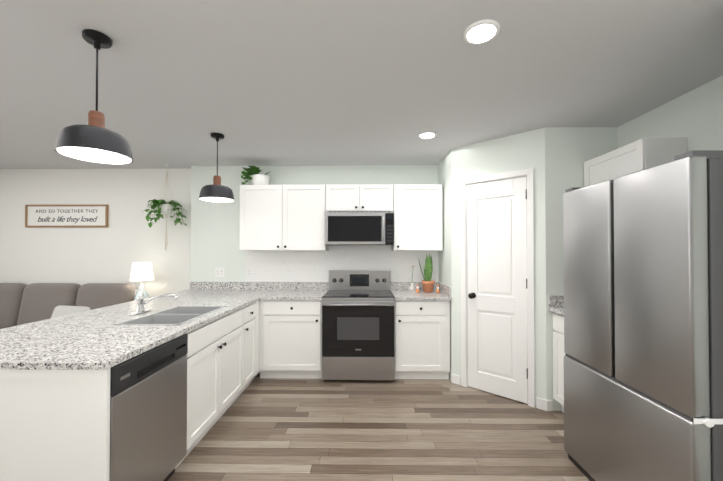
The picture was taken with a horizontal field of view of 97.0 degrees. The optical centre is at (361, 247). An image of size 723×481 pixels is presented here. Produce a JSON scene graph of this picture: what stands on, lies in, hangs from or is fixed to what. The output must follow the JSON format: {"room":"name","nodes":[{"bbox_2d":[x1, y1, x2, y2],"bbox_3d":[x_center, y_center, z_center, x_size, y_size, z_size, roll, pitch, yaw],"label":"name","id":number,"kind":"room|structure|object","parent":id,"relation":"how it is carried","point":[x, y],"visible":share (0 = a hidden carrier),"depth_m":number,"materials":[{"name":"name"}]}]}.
{"room":"kitchen","nodes":[
{"label":"kitchen","id":0,"kind":"room"},
{"bbox_2d":[0,168,190,296],"bbox_3d":[-3.947,0.196,4.313,3.530,2.500,0.120,0,-1,1],"label":"wall","id":1,"kind":"structure","parent":0,"point":[120,244],"depth_m":4.25,"materials":[{"name":"white paint"}]},
{"bbox_2d":[25,204,107,226],"bbox_3d":[-3.913,-0.424,4.246,1.100,0.300,0.025,0,-1,1],"label":"sign","id":2,"kind":"object","parent":1,"relation":"attached to","point":[66,215],"visible":1,"depth_m":4.25,"materials":[{"name":"white wood"}]},
{"bbox_2d":[191,165,437,281],"bbox_3d":[0.106,0.194,4.137,4.600,2.500,0.120,0,-1,1],"label":"wall","id":3,"kind":"structure","parent":0,"point":[215,234],"depth_m":4.11,"materials":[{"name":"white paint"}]},
{"bbox_2d":[215,268,223,276],"bbox_3d":[-1.815,0.314,4.097,0.115,0.116,0.008,0,-1,1],"label":"electrical outlet plate","id":4,"kind":"object","parent":3,"relation":"attached to","point":[219,272],"visible":1,"depth_m":4.09,"materials":[{"name":"white plastic"}]},
{"bbox_2d":[240,185,327,250],"bbox_3d":[-0.930,-0.358,3.928,1.015,0.780,0.332,0,-1,1],"label":"upper cabinet","id":5,"kind":"object","parent":3,"relation":"attached to","point":[282,217],"depth_m":3.77,"materials":[{"name":"white wood"}]},
{"bbox_2d":[241,166,270,184],"bbox_3d":[-1.271,-0.871,3.929,0.314,0.235,0.284,0,-1,1],"label":"potted plant","id":6,"kind":"object","parent":5,"relation":"on","point":[257,178],"visible":0.98,"depth_m":3.86,"materials":[{"name":"white"}]},
{"bbox_2d":[245,245,437,281],"bbox_3d":[-0.256,0.254,4.076,2.459,0.620,0.008,0,-1,1],"label":"tile backsplash","id":7,"kind":"structure","parent":3,"relation":"attached to","point":[288,266],"depth_m":4.07,"materials":[{"name":"white tile"}]},
{"bbox_2d":[328,184,395,211],"bbox_3d":[-0.020,-0.591,3.918,0.797,0.314,0.332,0,-1,1],"label":"upper cabinet","id":8,"kind":"object","parent":3,"relation":"attached to","point":[340,196],"depth_m":3.76,"materials":[{"name":"white wood"}]},
{"bbox_2d":[325,210,393,244],"bbox_3d":[-0.020,-0.234,3.860,0.786,0.395,0.440,0,-1,1],"label":"microwave","id":9,"kind":"object","parent":8,"relation":"attached to","point":[359,227],"visible":1,"depth_m":3.68,"materials":[{"name":"grey metal"}]},
{"bbox_2d":[392,184,442,250],"bbox_3d":[0.667,-0.358,3.905,0.570,0.780,0.332,0,-1,1],"label":"upper cabinet","id":10,"kind":"object","parent":3,"relation":"attached to","point":[418,214],"depth_m":3.75,"materials":[{"name":"white wood"}]},
{"bbox_2d":[0,0,722,168],"bbox_3d":[-1.696,-1.117,1.226,8.280,0.060,6.400,0,-1,1],"label":"ceiling","id":11,"kind":"structure","parent":0,"point":[310,82],"depth_m":1.98,"materials":[{"name":"white paint"}]},
{"bbox_2d":[55,29,132,164],"bbox_3d":[-1.355,-0.775,1.637,0.308,0.614,0.308,0,-1,1],"label":"pendant light","id":12,"kind":"object","parent":11,"relation":"hanging from","point":[94,140],"visible":1,"depth_m":1.60,"materials":[{"name":"grey metal"}]},
{"bbox_2d":[144,164,186,248],"bbox_3d":[-2.478,-0.504,4.034,0.410,1.104,0.420,0,-1,1],"label":"hanging plant","id":13,"kind":"object","parent":11,"relation":"hanging from","point":[167,207],"visible":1,"depth_m":3.99,"materials":[{"name":"green plant"}]},
{"bbox_2d":[199,133,234,201],"bbox_3d":[-1.360,-0.760,3.017,0.308,0.614,0.308,0,-1,1],"label":"pendant light","id":14,"kind":"object","parent":11,"relation":"hanging from","point":[216,191],"visible":1,"depth_m":2.96,"materials":[{"name":"grey metal"}]},
{"bbox_2d":[418,131,436,138],"bbox_3d":[0.620,-1.061,3.013,0.176,0.012,0.176,0,-1,1],"label":"recessed light","id":15,"kind":"object","parent":11,"relation":"in","point":[427,134],"visible":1,"depth_m":2.99,"materials":[{"name":"white"}]},
{"bbox_2d":[463,19,499,44],"bbox_3d":[0.600,-1.077,1.603,0.176,0.012,0.176,0,-1,1],"label":"recessed light","id":16,"kind":"object","parent":11,"relation":"in","point":[481,31],"visible":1,"depth_m":1.59,"materials":[{"name":"white"}]},
{"bbox_2d":[168,373,589,480],"bbox_3d":[-1.696,1.442,1.198,8.280,0.060,6.400,0,-1,1],"label":"floor","id":17,"kind":"structure","parent":0,"point":[284,429],"depth_m":2.42,"materials":[{"name":"brown wood"}]},
{"bbox_2d":[0,283,136,328],"bbox_3d":[-4.035,0.941,3.766,2.320,0.998,0.940,0,-1,1],"label":"sofa","id":18,"kind":"object","parent":17,"relation":"on","point":[21,303],"visible":0.33,"depth_m":3.94,"materials":[{"name":"fabric"}]},
{"bbox_2d":[110,334,187,480],"bbox_3d":[-1.418,0.981,1.745,0.620,0.874,0.604,0,-1,1],"label":"dishwasher","id":19,"kind":"object","parent":17,"relation":"on","point":[148,415],"visible":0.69,"depth_m":1.69,"materials":[{"name":"grey metal"}]},
{"bbox_2d":[185,302,255,407],"bbox_3d":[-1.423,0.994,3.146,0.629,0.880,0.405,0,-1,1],"label":"base cabinet","id":20,"kind":"object","parent":17,"relation":"on","point":[221,355],"depth_m":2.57,"materials":[{"name":"white wood"}]},
{"bbox_2d":[0,282,328,369],"bbox_3d":[-1.349,0.484,2.748,1.829,0.130,2.688,0,-1,1],"label":"countertop","id":21,"kind":"structure","parent":20,"relation":"on","point":[96,339],"depth_m":2.00,"materials":[{"name":"stone"}]},
{"bbox_2d":[128,289,177,314],"bbox_3d":[-1.659,0.421,2.555,0.283,0.190,0.212,0,-1,1],"label":"faucet","id":22,"kind":"object","parent":21,"relation":"on","point":[141,302],"visible":0.98,"depth_m":2.54,"materials":[{"name":"silver metal"}]},
{"bbox_2d":[115,306,226,324],"bbox_3d":[-1.418,0.655,2.478,0.440,0.285,0.730,0,-1,1],"label":"sink","id":23,"kind":"object","parent":21,"relation":"in","point":[178,315],"visible":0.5,"depth_m":2.47,"materials":[{"name":"silver metal"}]},
{"bbox_2d":[256,300,259,375],"bbox_3d":[-1.416,1.000,3.689,0.629,0.880,0.796,0,-1,1],"label":"base cabinet","id":24,"kind":"object","parent":17,"relation":"on","point":[257,302],"depth_m":3.40,"materials":[{"name":"white wood"}]},
{"bbox_2d":[259,300,321,378],"bbox_3d":[-0.772,1.000,3.751,0.694,0.880,0.653,0,-1,1],"label":"base cabinet","id":25,"kind":"object","parent":17,"relation":"on","point":[290,338],"visible":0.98,"depth_m":3.46,"materials":[{"name":"white wood"}]},
{"bbox_2d":[322,270,393,379],"bbox_3d":[-0.030,0.857,3.698,0.770,1.165,0.722,0,-1,1],"label":"range","id":26,"kind":"object","parent":17,"relation":"on","point":[357,324],"visible":1,"depth_m":3.39,"materials":[{"name":"silver metal"}]},
{"bbox_2d":[394,299,449,378],"bbox_3d":[0.660,1.000,3.731,0.596,0.880,0.653,0,-1,1],"label":"base cabinet","id":27,"kind":"object","parent":17,"relation":"on","point":[421,339],"visible":1,"depth_m":3.44,"materials":[{"name":"white wood"}]},
{"bbox_2d":[390,282,451,299],"bbox_3d":[0.665,0.495,3.740,0.607,0.130,0.648,0,-1,1],"label":"countertop","id":28,"kind":"structure","parent":27,"relation":"on","point":[400,290],"depth_m":3.72,"materials":[{"name":"stone"}]},
{"bbox_2d":[410,266,414,290],"bbox_3d":[0.635,0.376,3.931,0.081,0.310,0.064,0,-1,1],"label":"vase","id":29,"kind":"object","parent":28,"relation":"on","point":[412,287],"visible":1,"depth_m":3.92,"materials":[{"name":"white ceramic"}]},
{"bbox_2d":[419,253,434,292],"bbox_3d":[0.782,0.295,3.856,0.194,0.470,0.154,0,-1,1],"label":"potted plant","id":30,"kind":"object","parent":28,"relation":"on","point":[428,283],"visible":1,"depth_m":3.82,"materials":[{"name":"green plant"}]},
{"bbox_2d":[416,284,439,292],"bbox_3d":[0.783,0.478,3.789,0.277,0.104,0.040,0,-1,8],"label":"figurines","id":31,"kind":"object","parent":28,"relation":"on","point":[417,289],"visible":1,"depth_m":3.77,"materials":[{"name":"orange ceramic"}]},
{"bbox_2d":[553,312,564,412],"bbox_3d":[1.951,0.987,2.500,0.618,0.880,0.616,0,-1,1],"label":"base cabinet","id":32,"kind":"object","parent":17,"relation":"on","point":[558,358],"visible":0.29,"depth_m":2.74,"materials":[{"name":"white wood"}]},
{"bbox_2d":[548,296,563,314],"bbox_3d":[1.952,0.482,2.504,0.618,0.130,0.623,0,-1,1],"label":"countertop","id":33,"kind":"structure","parent":32,"relation":"on","point":[555,304],"depth_m":2.80,"materials":[{"name":"stone"}]},
{"bbox_2d":[563,150,722,480],"bbox_3d":[1.800,0.507,1.738,0.864,1.822,0.886,0,-1,1],"label":"refrigerator","id":34,"kind":"object","parent":17,"relation":"on","point":[643,324],"visible":1,"depth_m":1.53,"materials":[{"name":"grey metal"}]},
{"bbox_3d":[-2.666,1.133,3.995,0.380,0.620,0.400,0,-1,1],"label":"side table","id":35,"kind":"object","parent":17,"relation":"on","visible":0},
{"bbox_2d":[130,262,153,300],"bbox_3d":[-2.761,0.503,4.023,0.256,0.639,0.256,0,-1,1],"label":"table lamp","id":36,"kind":"object","parent":35,"relation":"on","point":[141,271],"visible":0.65,"depth_m":3.95,"materials":[{"name":"white ceramic"}]},
{"bbox_2d":[438,150,451,379],"bbox_3d":[1.020,0.190,3.749,0.100,2.500,0.630,0,-1,1],"label":"wall","id":37,"kind":"structure","parent":0,"point":[444,255],"depth_m":3.65,"materials":[{"name":"white paint"}]},
{"bbox_2d":[451,127,546,407],"bbox_3d":[1.331,0.184,3.167,0.899,2.500,0.100,-1,-1,43],"label":"wall","id":38,"kind":"structure","parent":0,"point":[523,150],"depth_m":3.02,"materials":[{"name":"white paint"}]},
{"bbox_2d":[460,168,534,407],"bbox_3d":[1.314,0.355,3.132,0.702,2.156,0.168,-1,-1,43],"label":"pantry door","id":39,"kind":"structure","parent":38,"relation":"in","point":[497,287],"depth_m":3.10,"materials":[{"name":"white wood"}]},
{"bbox_2d":[451,374,552,410],"bbox_3d":[-1.696,1.365,1.203,7.879,0.095,6.009,0,-1,1],"label":"baseboard","id":40,"kind":"structure","parent":38,"relation":"attached to","point":[544,405],"depth_m":2.83,"materials":[{"name":"white wood"}]},
{"bbox_2d":[545,127,617,410],"bbox_3d":[1.948,0.180,2.871,0.640,2.500,0.100,0,-1,1],"label":"wall","id":41,"kind":"structure","parent":0,"point":[569,151],"depth_m":2.83,"materials":[{"name":"paint"}]},
{"bbox_2d":[618,75,722,151],"bbox_3d":[2.303,0.161,1.041,0.120,2.500,6.010,0,-1,1],"label":"wall","id":42,"kind":"structure","parent":0,"point":[695,117],"depth_m":2.20,"materials":[{"name":"white"}]},
{"bbox_2d":[584,137,686,186],"bbox_3d":[2.094,-0.373,2.518,0.333,0.780,0.606,0,-1,1],"label":"upper cabinet","id":43,"kind":"object","parent":42,"relation":"attached to","point":[640,154],"visible":0.38,"depth_m":2.31,"materials":[{"name":"white wood"}]}
]}

